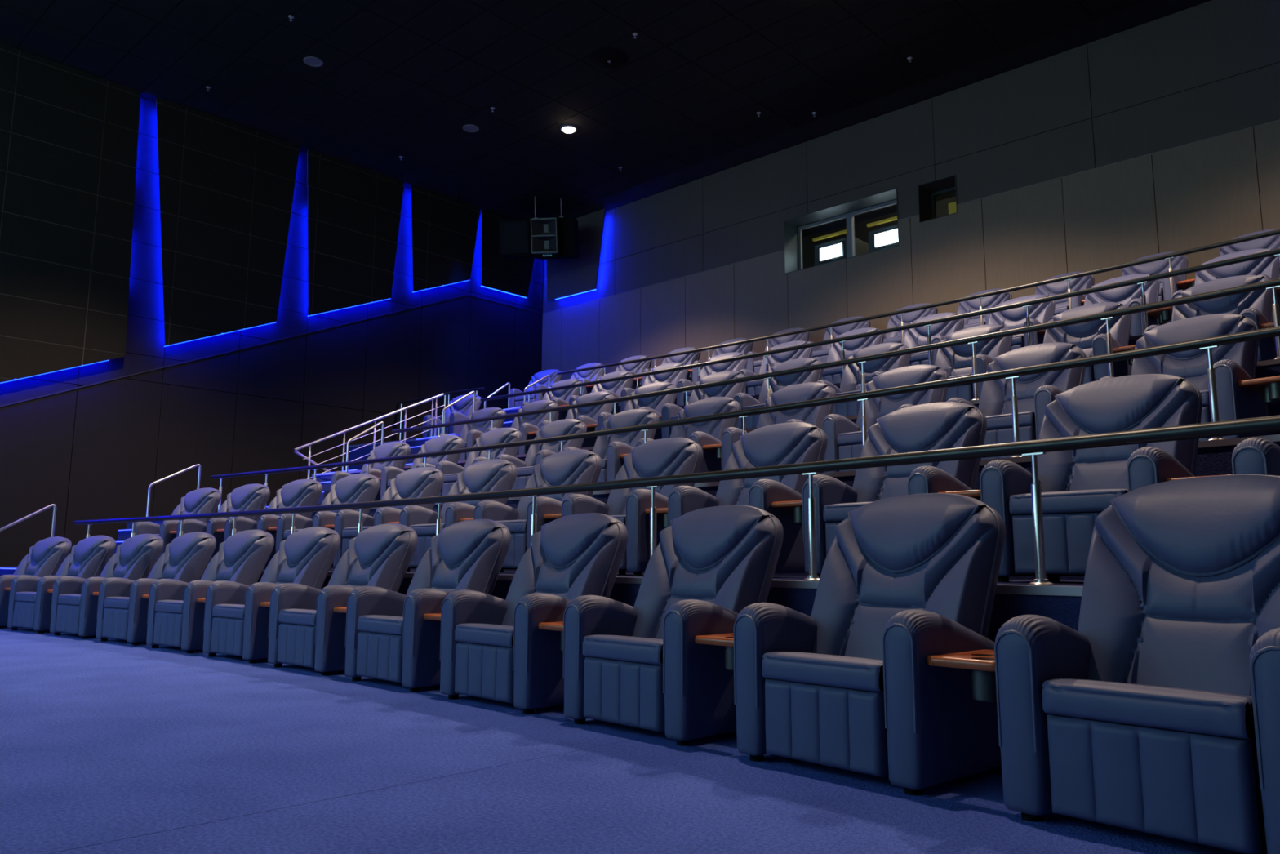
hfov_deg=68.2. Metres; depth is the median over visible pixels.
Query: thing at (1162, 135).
wall
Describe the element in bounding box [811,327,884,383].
recliner
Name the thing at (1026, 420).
seat cushion
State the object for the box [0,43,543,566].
wall
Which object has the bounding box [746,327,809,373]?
recliner
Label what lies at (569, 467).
recliner
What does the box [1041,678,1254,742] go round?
seat cushion
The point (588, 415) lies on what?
recliner
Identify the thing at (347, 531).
seat cushion
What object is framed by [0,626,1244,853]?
floor
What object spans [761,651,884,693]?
seat cushion
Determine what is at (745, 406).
seat cushion
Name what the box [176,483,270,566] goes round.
recliner
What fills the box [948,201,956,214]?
box
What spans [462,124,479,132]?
ceiling speaker
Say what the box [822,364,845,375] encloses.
seat cushion
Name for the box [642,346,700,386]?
recliner
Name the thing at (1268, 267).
recliner
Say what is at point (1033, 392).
recliner
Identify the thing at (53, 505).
handrail
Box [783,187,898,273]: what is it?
window
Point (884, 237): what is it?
projector
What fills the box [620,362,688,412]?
recliner
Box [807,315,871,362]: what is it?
recliner
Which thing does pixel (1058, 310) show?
seat cushion
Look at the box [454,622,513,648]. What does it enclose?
seat cushion
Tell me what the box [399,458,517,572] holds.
recliner
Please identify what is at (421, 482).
recliner
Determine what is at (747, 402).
recliner
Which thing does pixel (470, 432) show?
recliner
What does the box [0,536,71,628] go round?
recliner
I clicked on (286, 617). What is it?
seat cushion
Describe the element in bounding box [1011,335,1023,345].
seat cushion
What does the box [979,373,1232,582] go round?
recliner
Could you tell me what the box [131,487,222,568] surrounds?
recliner
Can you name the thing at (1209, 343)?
rail
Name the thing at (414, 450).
steps
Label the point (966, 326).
seat cushion
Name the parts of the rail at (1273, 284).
post, post, post, post, post, post, post, post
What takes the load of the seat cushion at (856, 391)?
on the recliner at (851, 382)
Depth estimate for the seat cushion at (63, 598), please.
10.02 m
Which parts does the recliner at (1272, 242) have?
backrest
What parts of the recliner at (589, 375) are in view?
armrest, backrest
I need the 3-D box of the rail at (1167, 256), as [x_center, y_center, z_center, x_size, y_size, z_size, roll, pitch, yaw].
[3.725,-1.426,13.307,14.379,0.602,0.523,-8,-11,44]
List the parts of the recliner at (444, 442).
armrest, armrest, backrest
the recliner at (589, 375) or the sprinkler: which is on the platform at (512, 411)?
the recliner at (589, 375)
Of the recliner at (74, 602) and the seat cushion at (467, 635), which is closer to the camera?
the seat cushion at (467, 635)
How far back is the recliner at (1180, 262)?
12.32 m
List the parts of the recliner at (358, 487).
armrest, armrest, backrest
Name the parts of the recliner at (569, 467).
armrest, frame, armrest, backrest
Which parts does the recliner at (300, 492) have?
armrest, armrest, backrest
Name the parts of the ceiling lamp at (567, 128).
bulb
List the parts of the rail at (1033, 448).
post, post, post, post, post, post, post, post, post, post, post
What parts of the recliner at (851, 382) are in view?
armrest, backrest, armrest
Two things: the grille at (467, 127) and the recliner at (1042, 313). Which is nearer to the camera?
the recliner at (1042, 313)
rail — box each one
[74,414,1279,585]
[209,325,1279,510]
[293,393,444,479]
[391,278,1279,436]
[396,392,448,439]
[439,386,484,404]
[480,248,1279,403]
[556,228,1279,375]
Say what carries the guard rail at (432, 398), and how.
on the platform at (1214, 457)
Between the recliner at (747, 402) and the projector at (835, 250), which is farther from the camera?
the projector at (835, 250)
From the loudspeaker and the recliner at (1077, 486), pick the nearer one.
the recliner at (1077, 486)
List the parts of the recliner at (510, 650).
armrest, armrest, backrest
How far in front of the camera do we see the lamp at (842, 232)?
17.98 m
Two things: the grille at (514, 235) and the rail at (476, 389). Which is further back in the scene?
the grille at (514, 235)
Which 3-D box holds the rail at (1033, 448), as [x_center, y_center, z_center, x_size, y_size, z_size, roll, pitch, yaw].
[-1.785,0.810,7.150,14.621,0.602,0.614,-8,-11,44]
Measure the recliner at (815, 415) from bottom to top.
1.105 m
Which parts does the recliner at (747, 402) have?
armrest, backrest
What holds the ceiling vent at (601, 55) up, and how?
in the ceiling
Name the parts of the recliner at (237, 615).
armrest, armrest, backrest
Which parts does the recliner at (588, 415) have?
armrest, armrest, backrest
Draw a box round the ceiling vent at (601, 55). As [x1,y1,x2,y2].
[590,48,628,68]
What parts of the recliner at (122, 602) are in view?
armrest, armrest, backrest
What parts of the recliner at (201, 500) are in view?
armrest, armrest, backrest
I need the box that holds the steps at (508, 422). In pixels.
[502,406,520,427]
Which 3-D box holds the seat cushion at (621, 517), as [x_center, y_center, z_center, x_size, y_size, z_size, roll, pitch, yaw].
[-0.140,0.752,7.299,0.508,0.120,0.562,8,-11,-44]
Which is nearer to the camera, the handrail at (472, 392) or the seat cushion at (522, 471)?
the seat cushion at (522, 471)
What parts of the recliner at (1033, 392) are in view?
armrest, backrest, armrest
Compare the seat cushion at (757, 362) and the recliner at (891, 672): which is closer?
the recliner at (891, 672)
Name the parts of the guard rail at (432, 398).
post, descending rail, post, rail, post, post, post, post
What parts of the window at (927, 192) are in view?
frame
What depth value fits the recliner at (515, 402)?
20.01 m
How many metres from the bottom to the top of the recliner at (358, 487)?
1.105 m
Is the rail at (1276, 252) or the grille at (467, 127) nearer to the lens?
the rail at (1276, 252)
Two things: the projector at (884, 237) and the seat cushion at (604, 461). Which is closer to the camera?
the seat cushion at (604, 461)
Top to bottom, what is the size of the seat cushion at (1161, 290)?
0.120 m
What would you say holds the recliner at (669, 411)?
on the platform at (1267, 368)
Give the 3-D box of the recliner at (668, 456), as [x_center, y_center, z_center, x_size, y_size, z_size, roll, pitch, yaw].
[0.078,0.590,7.337,0.840,1.105,1.161,8,-11,-44]
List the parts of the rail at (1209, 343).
post, post, post, post, post, post, post, post, post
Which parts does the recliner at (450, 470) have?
armrest, armrest, backrest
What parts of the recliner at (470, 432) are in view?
armrest, backrest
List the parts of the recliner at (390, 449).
armrest, armrest, backrest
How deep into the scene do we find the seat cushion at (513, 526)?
7.84 m
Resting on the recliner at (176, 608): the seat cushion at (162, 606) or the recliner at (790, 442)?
the seat cushion at (162, 606)
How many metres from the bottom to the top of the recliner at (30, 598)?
1.105 m
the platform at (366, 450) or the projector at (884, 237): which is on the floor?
the platform at (366, 450)
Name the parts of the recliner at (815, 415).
armrest, backrest, armrest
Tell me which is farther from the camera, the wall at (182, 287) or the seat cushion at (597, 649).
the wall at (182, 287)
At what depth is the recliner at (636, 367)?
18.70 m
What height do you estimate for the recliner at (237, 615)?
1.105 m
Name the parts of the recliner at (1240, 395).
armrest, backrest, armrest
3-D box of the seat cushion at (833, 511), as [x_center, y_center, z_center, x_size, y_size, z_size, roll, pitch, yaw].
[1.463,0.513,5.597,0.508,0.120,0.562,7,-11,-41]
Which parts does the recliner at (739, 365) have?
armrest, backrest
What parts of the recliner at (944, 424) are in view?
armrest, backrest, armrest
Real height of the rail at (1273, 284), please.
0.602 m
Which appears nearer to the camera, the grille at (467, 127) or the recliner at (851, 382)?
the recliner at (851, 382)
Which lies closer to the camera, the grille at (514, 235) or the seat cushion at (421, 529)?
the seat cushion at (421, 529)
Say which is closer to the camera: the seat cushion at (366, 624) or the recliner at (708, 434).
the seat cushion at (366, 624)
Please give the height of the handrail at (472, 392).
1.566 m
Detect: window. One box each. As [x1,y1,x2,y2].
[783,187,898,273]
[917,174,957,222]
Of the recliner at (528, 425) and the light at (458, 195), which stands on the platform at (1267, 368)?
the recliner at (528, 425)
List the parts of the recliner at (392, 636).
armrest, armrest, backrest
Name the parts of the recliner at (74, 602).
armrest, armrest, backrest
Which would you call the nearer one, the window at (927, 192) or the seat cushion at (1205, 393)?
the seat cushion at (1205, 393)
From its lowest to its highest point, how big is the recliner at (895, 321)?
1.105 m
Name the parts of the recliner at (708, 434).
armrest, backrest, armrest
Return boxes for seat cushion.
[14,591,36,601]
[57,593,80,604]
[104,596,129,608]
[155,600,183,613]
[212,604,244,618]
[278,608,315,626]
[283,528,302,539]
[342,526,371,537]
[356,614,403,635]
[408,523,444,535]
[444,473,457,482]
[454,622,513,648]
[495,520,526,532]
[514,394,535,401]
[516,466,533,476]
[582,634,662,665]
[601,459,606,468]
[608,515,625,523]
[670,415,679,420]
[742,403,765,409]
[746,378,764,386]
[753,359,763,366]
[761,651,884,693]
[812,348,830,357]
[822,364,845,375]
[822,501,873,522]
[835,389,866,395]
[836,430,868,445]
[883,335,904,342]
[910,351,932,361]
[949,373,972,386]
[963,320,985,328]
[985,411,1035,430]
[1008,488,1128,515]
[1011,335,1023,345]
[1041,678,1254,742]
[1053,305,1068,315]
[1158,287,1163,295]
[1200,390,1209,406]
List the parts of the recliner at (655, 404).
armrest, backrest, armrest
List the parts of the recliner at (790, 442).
armrest, backrest, armrest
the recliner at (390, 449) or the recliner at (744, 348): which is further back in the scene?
the recliner at (744, 348)
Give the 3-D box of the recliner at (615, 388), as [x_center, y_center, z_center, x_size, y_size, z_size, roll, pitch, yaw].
[-0.515,-0.476,16.219,1.161,1.105,0.840,-6,-11,39]
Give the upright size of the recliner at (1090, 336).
1.105 m
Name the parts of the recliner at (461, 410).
armrest, armrest, backrest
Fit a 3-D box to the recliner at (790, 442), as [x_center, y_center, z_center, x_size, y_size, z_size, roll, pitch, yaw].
[0.890,0.471,6.491,0.840,1.105,1.161,8,-11,-42]
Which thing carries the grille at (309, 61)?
attached to the ceiling speaker at (312, 61)
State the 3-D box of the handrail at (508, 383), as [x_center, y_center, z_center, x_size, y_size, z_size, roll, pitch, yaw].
[-2.835,-0.254,18.712,0.080,1.360,0.680,-7,-11,42]
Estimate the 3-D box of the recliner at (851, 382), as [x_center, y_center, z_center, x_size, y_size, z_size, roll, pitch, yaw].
[2.675,-0.473,10.649,0.840,1.105,1.161,8,-11,-44]
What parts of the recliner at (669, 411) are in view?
armrest, backrest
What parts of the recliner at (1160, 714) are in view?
armrest, backrest, frame, armrest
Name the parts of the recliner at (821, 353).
armrest, backrest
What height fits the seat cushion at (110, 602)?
0.120 m
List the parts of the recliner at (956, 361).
backrest, armrest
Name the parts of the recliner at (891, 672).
armrest, frame, backrest, armrest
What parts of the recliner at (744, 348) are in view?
armrest, backrest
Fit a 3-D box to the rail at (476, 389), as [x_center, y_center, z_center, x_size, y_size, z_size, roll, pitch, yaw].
[-3.714,-0.505,19.632,1.274,0.528,0.058,-5,-10,34]
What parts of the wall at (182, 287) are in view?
panel, panel, panel, panel, panel, panel, panel, panel, panel, panel, panel, panel, panel, panel, panel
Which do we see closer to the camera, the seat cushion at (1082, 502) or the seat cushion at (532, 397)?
the seat cushion at (1082, 502)
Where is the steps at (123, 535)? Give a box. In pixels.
[111,528,132,555]
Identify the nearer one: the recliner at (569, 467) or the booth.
the recliner at (569, 467)
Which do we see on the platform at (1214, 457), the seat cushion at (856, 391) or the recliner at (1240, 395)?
the recliner at (1240, 395)
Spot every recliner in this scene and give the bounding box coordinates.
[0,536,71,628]
[7,535,115,633]
[49,533,164,639]
[95,531,216,645]
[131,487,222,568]
[146,529,274,653]
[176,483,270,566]
[202,526,340,662]
[223,479,322,569]
[267,523,417,675]
[275,473,380,567]
[330,441,410,501]
[333,466,444,568]
[344,519,511,691]
[380,435,464,499]
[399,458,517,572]
[422,393,481,437]
[435,427,522,495]
[437,407,506,460]
[440,512,628,714]
[473,448,602,569]
[486,400,558,454]
[496,418,586,489]
[510,368,562,408]
[520,378,582,421]
[538,391,615,448]
[555,362,604,395]
[561,437,702,575]
[562,505,783,746]
[563,408,658,482]
[568,371,633,414]
[595,355,651,389]
[597,382,677,439]
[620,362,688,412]
[635,396,741,483]
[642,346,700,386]
[661,370,746,438]
[667,422,827,573]
[676,351,747,405]
[692,337,752,382]
[720,382,835,473]
[733,357,823,429]
[733,493,1005,795]
[739,340,812,395]
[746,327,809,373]
[802,401,986,577]
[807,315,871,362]
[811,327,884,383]
[817,342,911,416]
[822,364,949,472]
[883,302,937,342]
[902,312,964,365]
[933,324,1012,401]
[946,342,1086,460]
[956,288,1012,328]
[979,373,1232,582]
[987,294,1055,350]
[994,474,1279,853]
[1035,271,1094,315]
[1043,302,1135,383]
[1084,273,1172,337]
[1098,313,1279,441]
[1121,251,1195,302]
[1142,275,1277,361]
[1171,248,1279,311]
[1218,228,1279,256]
[1231,437,1279,475]
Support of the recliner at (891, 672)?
on the floor
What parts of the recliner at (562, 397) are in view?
armrest, backrest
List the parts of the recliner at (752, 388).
armrest, backrest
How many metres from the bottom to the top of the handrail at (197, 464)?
1.583 m
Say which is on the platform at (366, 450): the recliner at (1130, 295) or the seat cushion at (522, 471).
the recliner at (1130, 295)
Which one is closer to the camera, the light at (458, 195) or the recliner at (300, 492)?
the recliner at (300, 492)
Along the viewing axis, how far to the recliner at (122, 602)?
9.49 m
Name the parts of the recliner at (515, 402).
armrest, armrest, backrest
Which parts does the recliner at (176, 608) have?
armrest, armrest, backrest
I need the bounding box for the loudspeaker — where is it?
[497,196,578,259]
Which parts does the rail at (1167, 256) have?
post, post, post, post, post, post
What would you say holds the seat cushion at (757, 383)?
on the recliner at (752, 388)
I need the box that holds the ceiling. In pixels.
[0,0,1211,218]
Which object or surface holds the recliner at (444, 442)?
on the platform at (1214, 457)
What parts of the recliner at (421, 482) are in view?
armrest, armrest, backrest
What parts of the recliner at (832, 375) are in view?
backrest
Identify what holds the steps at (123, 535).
on the platform at (1060, 602)
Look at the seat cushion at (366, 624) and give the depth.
6.17 m
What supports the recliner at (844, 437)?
on the platform at (1214, 457)
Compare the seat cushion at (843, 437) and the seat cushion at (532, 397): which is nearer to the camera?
the seat cushion at (843, 437)
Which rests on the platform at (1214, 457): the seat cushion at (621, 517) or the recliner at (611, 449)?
the recliner at (611, 449)
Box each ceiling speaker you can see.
[303,56,323,66]
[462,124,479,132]
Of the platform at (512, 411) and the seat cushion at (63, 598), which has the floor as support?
the platform at (512, 411)
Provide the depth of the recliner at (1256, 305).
8.21 m
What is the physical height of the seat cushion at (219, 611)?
0.120 m
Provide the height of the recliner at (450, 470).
1.105 m
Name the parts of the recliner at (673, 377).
armrest, backrest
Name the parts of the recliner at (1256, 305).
armrest, backrest, armrest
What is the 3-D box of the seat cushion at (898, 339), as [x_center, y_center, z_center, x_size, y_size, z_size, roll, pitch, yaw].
[4.062,-1.307,14.719,0.562,0.120,0.508,-8,-11,43]
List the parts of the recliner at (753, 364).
armrest, backrest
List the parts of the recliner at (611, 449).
armrest, armrest, backrest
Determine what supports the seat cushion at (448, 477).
on the recliner at (450, 470)
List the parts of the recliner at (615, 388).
armrest, backrest, armrest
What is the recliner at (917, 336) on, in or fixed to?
on the platform at (366, 450)
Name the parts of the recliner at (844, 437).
armrest, backrest, armrest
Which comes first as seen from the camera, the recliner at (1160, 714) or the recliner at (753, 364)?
the recliner at (1160, 714)
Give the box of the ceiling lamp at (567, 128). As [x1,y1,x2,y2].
[560,124,577,133]
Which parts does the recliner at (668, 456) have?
armrest, armrest, backrest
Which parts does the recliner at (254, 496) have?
armrest, armrest, backrest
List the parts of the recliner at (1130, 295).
backrest, armrest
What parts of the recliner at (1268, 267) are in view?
armrest, backrest, armrest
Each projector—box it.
[812,229,868,266]
[866,216,897,253]
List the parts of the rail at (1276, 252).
post, post, post, post, post, post, post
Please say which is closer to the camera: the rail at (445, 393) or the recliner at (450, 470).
the recliner at (450, 470)
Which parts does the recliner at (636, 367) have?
backrest, armrest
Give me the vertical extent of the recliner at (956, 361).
1.105 m
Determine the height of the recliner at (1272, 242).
1.105 m
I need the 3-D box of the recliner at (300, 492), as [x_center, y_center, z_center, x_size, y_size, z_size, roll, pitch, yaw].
[-4.267,1.142,11.278,1.161,1.105,0.840,-6,-11,39]
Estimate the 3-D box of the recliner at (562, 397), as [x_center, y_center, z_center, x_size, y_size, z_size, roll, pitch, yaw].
[-1.437,-0.374,16.945,1.161,1.105,0.840,-6,-10,37]
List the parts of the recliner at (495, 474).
armrest, armrest, backrest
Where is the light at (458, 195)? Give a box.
[455,193,460,201]
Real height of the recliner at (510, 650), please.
1.105 m
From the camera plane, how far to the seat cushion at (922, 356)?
12.00 m
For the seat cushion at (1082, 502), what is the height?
0.120 m
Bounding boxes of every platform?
[0,566,1084,642]
[126,434,1279,579]
[311,358,1279,482]
[347,311,1279,470]
[437,317,1171,419]
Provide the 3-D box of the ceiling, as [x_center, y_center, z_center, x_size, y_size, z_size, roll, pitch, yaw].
[-2.609,-6.691,9.403,18.320,0.200,20.680,-7,-11,42]
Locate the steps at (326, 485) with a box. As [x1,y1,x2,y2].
[266,469,357,509]
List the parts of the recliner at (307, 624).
armrest, armrest, backrest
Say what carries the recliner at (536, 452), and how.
on the platform at (1214, 457)
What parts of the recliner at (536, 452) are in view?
armrest, armrest, backrest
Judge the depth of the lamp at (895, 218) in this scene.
17.23 m
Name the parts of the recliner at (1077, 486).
armrest, frame, backrest, armrest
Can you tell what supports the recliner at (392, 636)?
on the floor
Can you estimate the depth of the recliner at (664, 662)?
4.59 m
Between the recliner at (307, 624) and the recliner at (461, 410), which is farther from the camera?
the recliner at (461, 410)
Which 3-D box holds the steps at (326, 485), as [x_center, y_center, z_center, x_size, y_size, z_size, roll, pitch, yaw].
[-5.201,1.059,14.910,1.310,0.759,0.826,-7,-11,42]
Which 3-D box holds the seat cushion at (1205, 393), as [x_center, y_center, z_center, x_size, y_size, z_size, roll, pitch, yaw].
[3.653,-0.136,6.438,0.508,0.120,0.562,7,-11,-40]
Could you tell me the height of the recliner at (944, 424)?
1.105 m
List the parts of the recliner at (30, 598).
armrest, armrest, backrest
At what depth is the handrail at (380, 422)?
14.85 m
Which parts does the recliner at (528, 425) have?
armrest, backrest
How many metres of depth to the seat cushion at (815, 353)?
15.41 m
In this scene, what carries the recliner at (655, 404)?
on the platform at (1267, 368)
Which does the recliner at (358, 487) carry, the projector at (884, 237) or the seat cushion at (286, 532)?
the seat cushion at (286, 532)
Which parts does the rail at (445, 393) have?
post, post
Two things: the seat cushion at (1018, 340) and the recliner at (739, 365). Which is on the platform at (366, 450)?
the recliner at (739, 365)
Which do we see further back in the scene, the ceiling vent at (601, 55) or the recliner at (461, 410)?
the recliner at (461, 410)
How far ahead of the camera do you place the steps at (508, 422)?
17.89 m
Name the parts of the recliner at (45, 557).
armrest, backrest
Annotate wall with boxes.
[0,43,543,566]
[541,0,1279,380]
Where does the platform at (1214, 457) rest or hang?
on the floor
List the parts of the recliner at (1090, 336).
backrest, armrest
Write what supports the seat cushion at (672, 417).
on the recliner at (669, 411)
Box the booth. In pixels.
[801,191,955,268]
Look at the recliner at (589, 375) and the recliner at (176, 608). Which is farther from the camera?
the recliner at (589, 375)
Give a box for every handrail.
[0,503,56,537]
[146,463,200,516]
[345,421,384,472]
[441,391,475,433]
[484,382,510,408]
[523,374,550,402]
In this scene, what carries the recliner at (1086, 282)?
on the platform at (512, 411)
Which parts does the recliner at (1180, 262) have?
backrest, armrest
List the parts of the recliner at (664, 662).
armrest, frame, armrest, backrest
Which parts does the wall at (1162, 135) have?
panel, panel, panel, panel, panel, panel, panel, panel, panel, panel, panel, panel, panel, panel, panel, panel, panel, panel, panel, panel, panel, panel, panel, panel, panel, panel, panel, panel, panel, panel, panel, panel, panel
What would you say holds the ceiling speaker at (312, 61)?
attached to the ceiling
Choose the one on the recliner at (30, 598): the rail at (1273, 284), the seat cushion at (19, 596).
the seat cushion at (19, 596)
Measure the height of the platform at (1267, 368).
2.247 m
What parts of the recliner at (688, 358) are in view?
armrest, backrest, armrest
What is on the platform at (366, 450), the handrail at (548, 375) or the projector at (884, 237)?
the handrail at (548, 375)
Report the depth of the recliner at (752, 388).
14.06 m
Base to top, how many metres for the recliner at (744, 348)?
1.105 m
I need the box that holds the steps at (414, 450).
[404,433,454,466]
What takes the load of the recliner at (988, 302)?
on the platform at (512, 411)
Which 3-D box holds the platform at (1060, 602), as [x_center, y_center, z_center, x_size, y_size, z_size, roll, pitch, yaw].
[-2.239,1.680,8.634,17.820,0.712,2.944,-7,-11,42]
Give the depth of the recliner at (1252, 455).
3.97 m
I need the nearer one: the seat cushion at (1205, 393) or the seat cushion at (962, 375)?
the seat cushion at (1205, 393)
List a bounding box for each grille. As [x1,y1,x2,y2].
[306,58,319,65]
[465,125,475,130]
[500,221,528,253]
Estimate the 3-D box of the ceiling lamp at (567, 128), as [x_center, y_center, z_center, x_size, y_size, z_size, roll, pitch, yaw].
[-1.301,-5.417,17.243,0.320,0.075,0.320,-7,-11,42]

